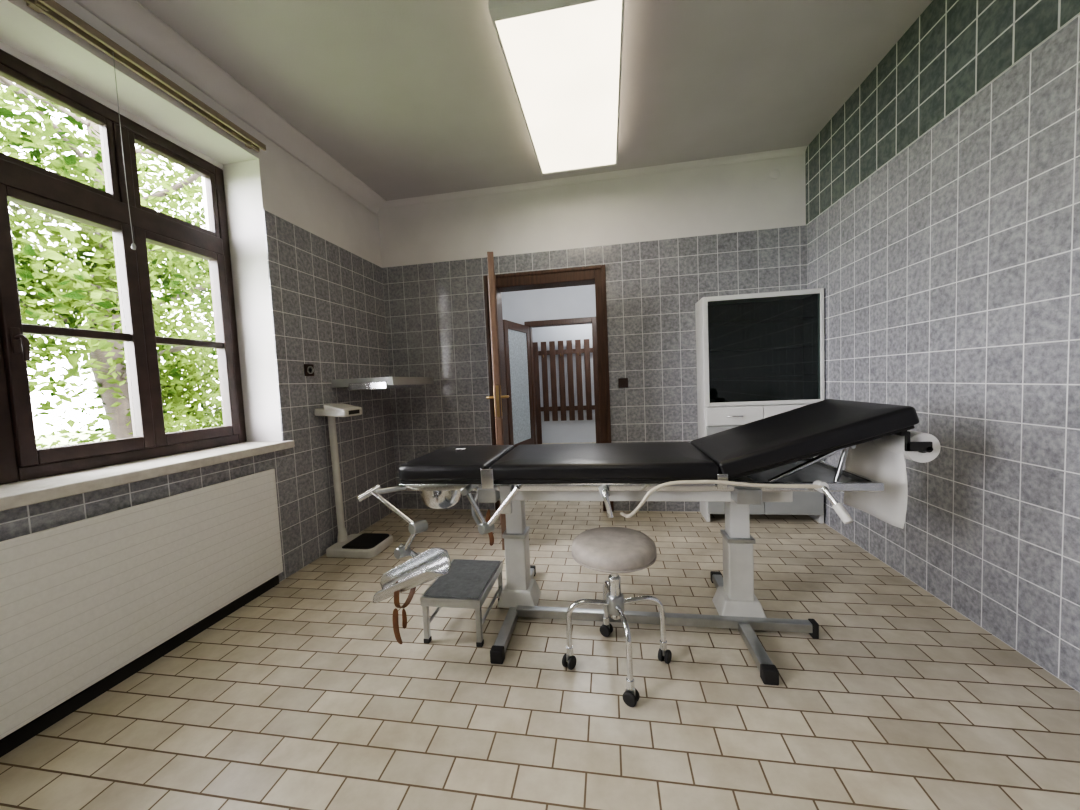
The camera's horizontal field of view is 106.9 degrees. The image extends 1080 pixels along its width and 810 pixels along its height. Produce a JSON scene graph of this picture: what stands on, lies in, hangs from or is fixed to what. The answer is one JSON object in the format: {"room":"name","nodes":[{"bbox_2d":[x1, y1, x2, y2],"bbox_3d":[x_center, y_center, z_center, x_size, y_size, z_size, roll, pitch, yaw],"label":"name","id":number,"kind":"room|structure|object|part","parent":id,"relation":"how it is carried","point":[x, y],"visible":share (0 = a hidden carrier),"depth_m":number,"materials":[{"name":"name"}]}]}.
{"room":"examination room","nodes":[
{"label":"examination room","id":0,"kind":"room"},
{"bbox_2d":[0,0,397,738],"bbox_3d":[-2.040,-0.251,1.242,0.420,2.820,5.400,-2,3,10],"label":"wall","id":1,"kind":"structure","parent":0,"point":[307,276],"depth_m":2.52,"materials":[{"name":"paint"}]},
{"bbox_2d":[0,41,246,484],"bbox_3d":[-1.974,-0.581,1.966,0.140,1.700,1.050,-2,3,10],"label":"window","id":2,"kind":"structure","parent":1,"relation":"in","point":[13,175],"depth_m":1.86,"materials":[{"name":"brown wood"}]},
{"bbox_3d":[-1.991,-0.221,1.540,0.055,0.102,0.016,-2,3,10],"label":"handle","id":3,"kind":"part","parent":2,"relation":"part of","materials":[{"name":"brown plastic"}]},
{"bbox_2d":[0,64,239,466],"bbox_3d":[-1.995,-0.565,1.971,0.065,1.560,0.940,-2,3,10],"label":"sash","id":4,"kind":"object","parent":2,"relation":"attached to","point":[140,336],"depth_m":1.93,"materials":[{"name":"brown wood"}]},
{"bbox_2d":[10,327,22,353],"bbox_3d":[-2.021,-0.249,1.544,0.007,0.100,0.026,-2,3,10],"label":"plate","id":5,"kind":"object","parent":4,"relation":"attached to","point":[16,344],"depth_m":1.54,"materials":[{"name":"brown metal"}]},
{"bbox_2d":[0,575,278,757],"bbox_3d":[-1.878,1.167,0.616,0.012,0.050,3.640,-2,3,10],"label":"baseboard","id":6,"kind":"structure","parent":1,"relation":"attached to","point":[28,731],"depth_m":1.62,"materials":[{"name":"black rubber"}]},
{"bbox_2d":[0,469,282,739],"bbox_3d":[-1.843,0.792,0.789,0.048,0.625,3.240,-2,3,10],"label":"radiator cover","id":7,"kind":"object","parent":1,"relation":"attached to","point":[83,600],"visible":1,"depth_m":1.60,"materials":[{"name":"white painted metal"}]},
{"bbox_2d":[24,0,265,249],"bbox_3d":[-1.915,-1.002,0.684,0.083,0.821,3.440,-2,3,10],"label":"rail","id":8,"kind":"object","parent":1,"relation":"attached to","point":[52,9],"visible":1,"depth_m":1.70,"materials":[{"name":"brass"}]},
{"bbox_3d":[-1.738,-1.066,1.668,0.002,0.770,0.009,-3,3,-12],"label":"cord","id":9,"kind":"part","parent":8,"relation":"part of","materials":[{"name":"white fabric"}]},
{"bbox_2d":[0,440,294,510],"bbox_3d":[-1.822,0.291,1.903,0.350,0.045,1.305,-2,3,10],"label":"sill","id":10,"kind":"structure","parent":1,"relation":"attached to","point":[32,491],"depth_m":1.68,"materials":[{"name":"white stone"}]},
{"bbox_2d":[73,0,385,215],"bbox_3d":[-1.844,-1.612,1.145,0.110,0.110,5.050,-2,3,10],"label":"trim","id":11,"kind":"structure","parent":1,"relation":"attached to","point":[131,19],"depth_m":2.11,"materials":[{"name":"paint"}]},
{"bbox_2d":[304,364,313,375],"bbox_3d":[-1.564,-0.237,2.717,0.020,0.080,0.080,-2,3,10],"label":"wall socket","id":12,"kind":"object","parent":1,"relation":"attached to","point":[308,368],"visible":1,"depth_m":2.71,"materials":[{"name":"brown plastic"}]},
{"bbox_2d":[331,377,433,389],"bbox_3d":[-1.236,-0.174,3.233,0.490,0.085,0.685,-2,3,10],"label":"wall shelf","id":13,"kind":"object","parent":1,"relation":"attached to","point":[377,382],"visible":1,"depth_m":2.91,"materials":[{"name":"white metal"}]},
{"bbox_3d":[-1.210,-0.151,3.113,0.300,0.052,0.455,-2,3,10],"label":"drawer","id":14,"kind":"part","parent":13,"relation":"part of","materials":[{"name":"silver metal"}]},
{"bbox_2d":[137,0,932,200],"bbox_3d":[-0.245,-1.784,0.865,4.150,0.120,5.450,-2,3,10],"label":"ceiling","id":15,"kind":"structure","parent":0,"point":[413,98],"depth_m":2.19,"materials":[{"name":"paint"}]},
{"bbox_2d":[488,0,624,174],"bbox_3d":[0.172,-1.763,2.295,0.560,0.124,1.380,-2,3,10],"label":"ceiling lamp","id":16,"kind":"object","parent":15,"relation":"attached to","point":[563,58],"depth_m":2.03,"materials":[{"name":"white plastic"}]},
{"bbox_2d":[0,442,1079,809],"bbox_3d":[0.197,1.018,2.878,4.150,0.100,9.200,-2,3,10],"label":"floor","id":17,"kind":"structure","parent":0,"point":[306,695],"depth_m":1.41,"materials":[{"name":"tile"}]},
{"bbox_2d":[314,403,392,557],"bbox_3d":[-1.316,0.512,2.846,0.386,1.050,0.300,-2,3,10],"label":"weighing scale","id":18,"kind":"object","parent":17,"relation":"on","point":[365,545],"visible":1,"depth_m":2.83,"materials":[{"name":"beige metal"}]},
{"bbox_2d":[420,559,502,646],"bbox_3d":[-0.358,0.939,1.943,0.275,0.216,0.385,-2,3,10],"label":"step stool","id":19,"kind":"object","parent":17,"relation":"on","point":[467,584],"visible":0.96,"depth_m":1.84,"materials":[{"name":"metal"}]},
{"bbox_3d":[-0.508,0.970,1.790,0.022,0.160,0.022,-2,3,10],"label":"leg","id":20,"kind":"part","parent":19,"relation":"part of","materials":[{"name":"metal"}]},
{"bbox_3d":[-0.267,0.962,1.749,0.022,0.160,0.022,-2,3,10],"label":"leg","id":21,"kind":"part","parent":19,"relation":"part of","materials":[{"name":"metal"}]},
{"bbox_3d":[-0.208,0.939,2.098,0.022,0.160,0.022,-2,3,10],"label":"leg","id":22,"kind":"part","parent":19,"relation":"part of","materials":[{"name":"metal"}]},
{"bbox_2d":[533,339,594,443],"bbox_3d":[0.700,-0.234,7.148,1.710,1.860,0.120,-2,3,10],"label":"coat rack","id":23,"kind":"object","parent":17,"relation":"on","point":[586,350],"visible":0.54,"depth_m":7.20,"materials":[{"name":"brown wood"}]},
{"bbox_2d":[562,527,671,706],"bbox_3d":[0.297,0.778,1.581,0.330,0.519,0.329,0,4,41],"label":"stool","id":24,"kind":"object","parent":17,"relation":"on","point":[613,550],"visible":1,"depth_m":1.54,"materials":[{"name":"leather"}]},
{"bbox_3d":[0.118,0.976,1.591,0.028,0.030,0.028,-2,3,10],"label":"caster stem","id":25,"kind":"part","parent":24,"relation":"part of","materials":[{"name":"silver metal"}]},
{"bbox_3d":[0.190,0.867,1.585,0.174,0.202,0.021,-3,3,0],"label":"arm","id":26,"kind":"part","parent":24,"relation":"part of","materials":[{"name":"silver metal"}]},
{"bbox_3d":[0.294,0.957,1.779,0.028,0.030,0.028,-2,3,10],"label":"caster stem","id":27,"kind":"part","parent":24,"relation":"part of","materials":[{"name":"silver metal"}]},
{"bbox_3d":[0.294,0.856,1.696,0.021,0.202,0.174,-3,3,-3],"label":"arm","id":28,"kind":"part","parent":24,"relation":"part of","materials":[{"name":"silver metal"}]},
{"bbox_3d":[0.287,0.556,1.568,0.326,0.074,0.326,-2,3,10],"label":"seat","id":29,"kind":"part","parent":24,"relation":"part of","materials":[{"name":"leather"}]},
{"bbox_3d":[0.308,0.868,1.475,0.021,0.202,0.174,-3,3,-3],"label":"arm","id":30,"kind":"part","parent":24,"relation":"part of","materials":[{"name":"silver metal"}]},
{"bbox_3d":[0.317,0.978,1.404,0.028,0.030,0.028,-2,3,10],"label":"caster stem","id":31,"kind":"part","parent":24,"relation":"part of","materials":[{"name":"silver metal"}]},
{"bbox_3d":[0.412,0.857,1.590,0.174,0.202,0.021,-3,3,-2],"label":"arm","id":32,"kind":"part","parent":24,"relation":"part of","materials":[{"name":"silver metal"}]},
{"bbox_3d":[0.493,0.958,1.599,0.028,0.030,0.028,-2,3,10],"label":"caster stem","id":33,"kind":"part","parent":24,"relation":"part of","materials":[{"name":"silver metal"}]},
{"bbox_2d":[357,399,940,685],"bbox_3d":[0.407,0.518,1.869,2.263,0.996,0.852,-2,3,7],"label":"examination table","id":34,"kind":"object","parent":17,"relation":"on","point":[768,459],"visible":1,"depth_m":1.68,"materials":[{"name":"black leather"}]},
{"bbox_3d":[-0.721,0.371,1.690,0.097,0.060,0.024,-5,4,-33],"label":"leg rod handle","id":35,"kind":"part","parent":34,"relation":"part of","materials":[{"name":"silver metal"}]},
{"bbox_3d":[-0.543,0.631,1.698,0.108,0.100,0.024,-3,3,-15],"label":"leg rod","id":36,"kind":"part","parent":34,"relation":"part of","materials":[{"name":"silver metal"}]},
{"bbox_3d":[-0.537,0.560,1.651,0.087,0.119,0.020,-2,3,10],"label":"leg rod","id":37,"kind":"part","parent":34,"relation":"part of","materials":[{"name":"silver metal"}]},
{"bbox_2d":[419,491,460,508],"bbox_3d":[-0.476,0.432,1.938,0.236,0.107,0.236,-2,3,10],"label":"basin","id":38,"kind":"object","parent":34,"relation":"in","point":[432,499],"depth_m":1.85,"materials":[{"name":"silver metal"}]},
{"bbox_2d":[398,445,514,479],"bbox_3d":[-0.390,0.273,1.994,0.422,0.071,0.560,-2,3,10],"label":"cushion","id":39,"kind":"object","parent":34,"relation":"on","point":[474,462],"depth_m":1.76,"materials":[{"name":"black leather"}]},
{"bbox_3d":[-0.262,0.437,1.663,0.092,0.148,0.020,-2,3,17],"label":"second rod","id":40,"kind":"part","parent":34,"relation":"part of","materials":[{"name":"silver metal"}]},
{"bbox_3d":[-0.156,0.423,1.644,0.155,0.182,0.022,-2,3,6],"label":"second rod","id":41,"kind":"part","parent":34,"relation":"part of","materials":[{"name":"silver metal"}]},
{"bbox_2d":[489,442,718,479],"bbox_3d":[0.281,0.249,1.879,0.920,0.071,0.560,-2,3,10],"label":"seat cushion","id":42,"kind":"object","parent":34,"relation":"on","point":[638,460],"depth_m":1.66,"materials":[{"name":"black leather"}]},
{"bbox_3d":[0.262,0.379,1.609,0.041,0.121,0.124,-3,3,-4],"label":"release lever","id":43,"kind":"part","parent":34,"relation":"part of","materials":[{"name":"silver metal"}]},
{"bbox_2d":[690,399,918,477],"bbox_3d":[1.059,0.126,1.740,0.674,0.258,0.560,-2,3,10],"label":"cushion","id":44,"kind":"object","parent":34,"relation":"on","point":[876,435],"depth_m":1.53,"materials":[{"name":"black leather"}]},
{"bbox_2d":[695,288,824,523],"bbox_3d":[1.673,0.030,3.073,0.820,1.715,0.290,-2,3,10],"label":"medicine cabinet","id":45,"kind":"object","parent":17,"relation":"on","point":[759,356],"visible":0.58,"depth_m":3.12,"materials":[{"name":"white metal"}]},
{"bbox_3d":[1.659,-0.405,3.080,0.770,0.795,0.223,-2,3,10],"label":"panel","id":46,"kind":"part","parent":45,"relation":"part of","materials":[{"name":"black glass"}]},
{"bbox_3d":[1.635,-0.409,2.941,0.820,0.820,0.018,-2,3,10],"label":"door frame","id":47,"kind":"part","parent":45,"relation":"part of","materials":[{"name":"white metal"}]},
{"bbox_2d":[501,284,595,324],"bbox_3d":[0.306,-0.636,6.085,3.000,2.820,0.120,-2,3,10],"label":"wall","id":48,"kind":"structure","parent":0,"point":[519,307],"depth_m":6.00,"materials":[{"name":"paint"}]},
{"bbox_2d":[503,320,534,446],"bbox_3d":[-0.288,-0.171,5.707,0.040,1.970,0.840,-1,4,22],"label":"leaf","id":49,"kind":"object","parent":48,"relation":"attached to","point":[507,324],"visible":0.54,"depth_m":5.42,"materials":[{"name":"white wood"}]},
{"bbox_2d":[508,329,530,443],"bbox_3d":[-0.292,-0.261,5.702,0.145,1.570,0.628,-2,3,10],"label":"glass","id":50,"kind":"object","parent":49,"relation":"in","point":[517,340],"depth_m":5.69,"materials":[{"name":"clear glass"}]},
{"bbox_2d":[524,317,600,443],"bbox_3d":[0.362,-0.258,6.096,1.100,2.060,0.150,-2,3,10],"label":"frame","id":51,"kind":"object","parent":48,"relation":"attached to","point":[586,320],"visible":0.58,"depth_m":5.97,"materials":[{"name":"brown wood"}]},
{"bbox_2d":[532,324,595,442],"bbox_3d":[0.517,-0.717,7.335,3.000,2.820,0.100,-2,3,10],"label":"wall","id":52,"kind":"structure","parent":0,"point":[576,430],"depth_m":7.32,"materials":[{"name":"paint"}]},
{"bbox_2d":[378,154,806,511],"bbox_3d":[0.252,-0.484,3.508,4.150,2.820,0.150,-2,3,10],"label":"wall","id":53,"kind":"structure","parent":0,"point":[666,242],"depth_m":3.36,"materials":[{"name":"tile"}]},
{"bbox_2d":[488,275,503,524],"bbox_3d":[-0.321,-0.038,3.085,0.220,1.730,0.650,-2,3,10],"label":"trim","id":54,"kind":"structure","parent":53,"relation":"attached to","point":[494,275],"depth_m":2.74,"materials":[{"name":"brown wood"}]},
{"bbox_2d":[496,280,594,444],"bbox_3d":[0.099,-0.080,3.570,0.960,2.020,0.170,-2,3,10],"label":"lining","id":55,"kind":"object","parent":53,"relation":"attached to","point":[586,282],"visible":0.35,"depth_m":3.58,"materials":[{"name":"brown wood"}]},
{"bbox_2d":[487,252,505,549],"bbox_3d":[-0.321,-0.029,3.085,0.040,1.988,0.860,-3,3,-5],"label":"leaf","id":56,"kind":"object","parent":55,"relation":"attached to","point":[490,258],"visible":0.57,"depth_m":2.64,"materials":[{"name":"brown wood"}]},
{"bbox_2d":[495,385,499,416],"bbox_3d":[-0.281,-0.025,2.656,0.020,0.210,0.002,-3,3,-5],"label":"lock plate","id":57,"kind":"object","parent":56,"relation":"attached to","point":[496,386],"visible":1,"depth_m":2.65,"materials":[{"name":"gold metal"}]},
{"bbox_2d":[483,265,613,511],"bbox_3d":[0.071,-0.106,3.471,1.050,2.085,0.032,-2,3,10],"label":"door frame","id":58,"kind":"structure","parent":53,"relation":"attached to","point":[597,273],"depth_m":3.39,"materials":[{"name":"brown wood"}]},
{"bbox_2d":[380,146,806,207],"bbox_3d":[0.274,-1.869,3.325,3.550,0.040,0.040,-2,3,10],"label":"trim","id":59,"kind":"structure","parent":53,"relation":"attached to","point":[779,153],"depth_m":3.29,"materials":[{"name":"paint"}]},
{"bbox_2d":[618,378,627,387],"bbox_3d":[0.700,-0.186,3.367,0.080,0.080,0.018,-2,3,10],"label":"light switch","id":60,"kind":"object","parent":53,"relation":"attached to","point":[622,382],"visible":1,"depth_m":3.36,"materials":[{"name":"brown plastic"}]},
{"bbox_2d":[770,169,779,178],"bbox_3d":[1.815,-1.784,3.088,0.070,0.070,0.008,-2,3,10],"label":"junction cover","id":61,"kind":"object","parent":53,"relation":"attached to","point":[775,173],"visible":1,"depth_m":3.08,"materials":[{"name":"paint"}]},
{"bbox_2d":[805,0,1079,692],"bbox_3d":[1.761,-0.384,0.593,0.204,2.820,5.400,-2,3,10],"label":"wall","id":62,"kind":"structure","parent":0,"point":[943,194],"depth_m":1.71,"materials":[{"name":"tile"}]},
{"label":"outside","id":63,"kind":"structure","parent":0,"visible":0},
{"bbox_2d":[35,420,217,448],"bbox_3d":[-19.553,2.437,11.074,37.580,0.100,65.000,-2,3,10],"label":"ground","id":64,"kind":"structure","parent":63,"point":[48,441],"depth_m":25.09,"materials":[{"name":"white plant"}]},
{"bbox_2d":[0,76,223,447],"bbox_3d":[-6.152,-1.846,6.564,6.061,8.864,10.881,-2,3,10],"label":"tree","id":65,"kind":"object","parent":64,"relation":"on","point":[106,360],"visible":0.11,"depth_m":5.02,"materials":[{"name":"green plant"}]},
{"bbox_2d":[68,201,222,429],"bbox_3d":[-12.277,-3.558,20.262,7.189,11.887,17.771,-2,3,10],"label":"trees","id":66,"kind":"object","parent":64,"relation":"on","point":[192,213],"visible":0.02,"depth_m":14.20,"materials":[{"name":"green plant"}]}
]}

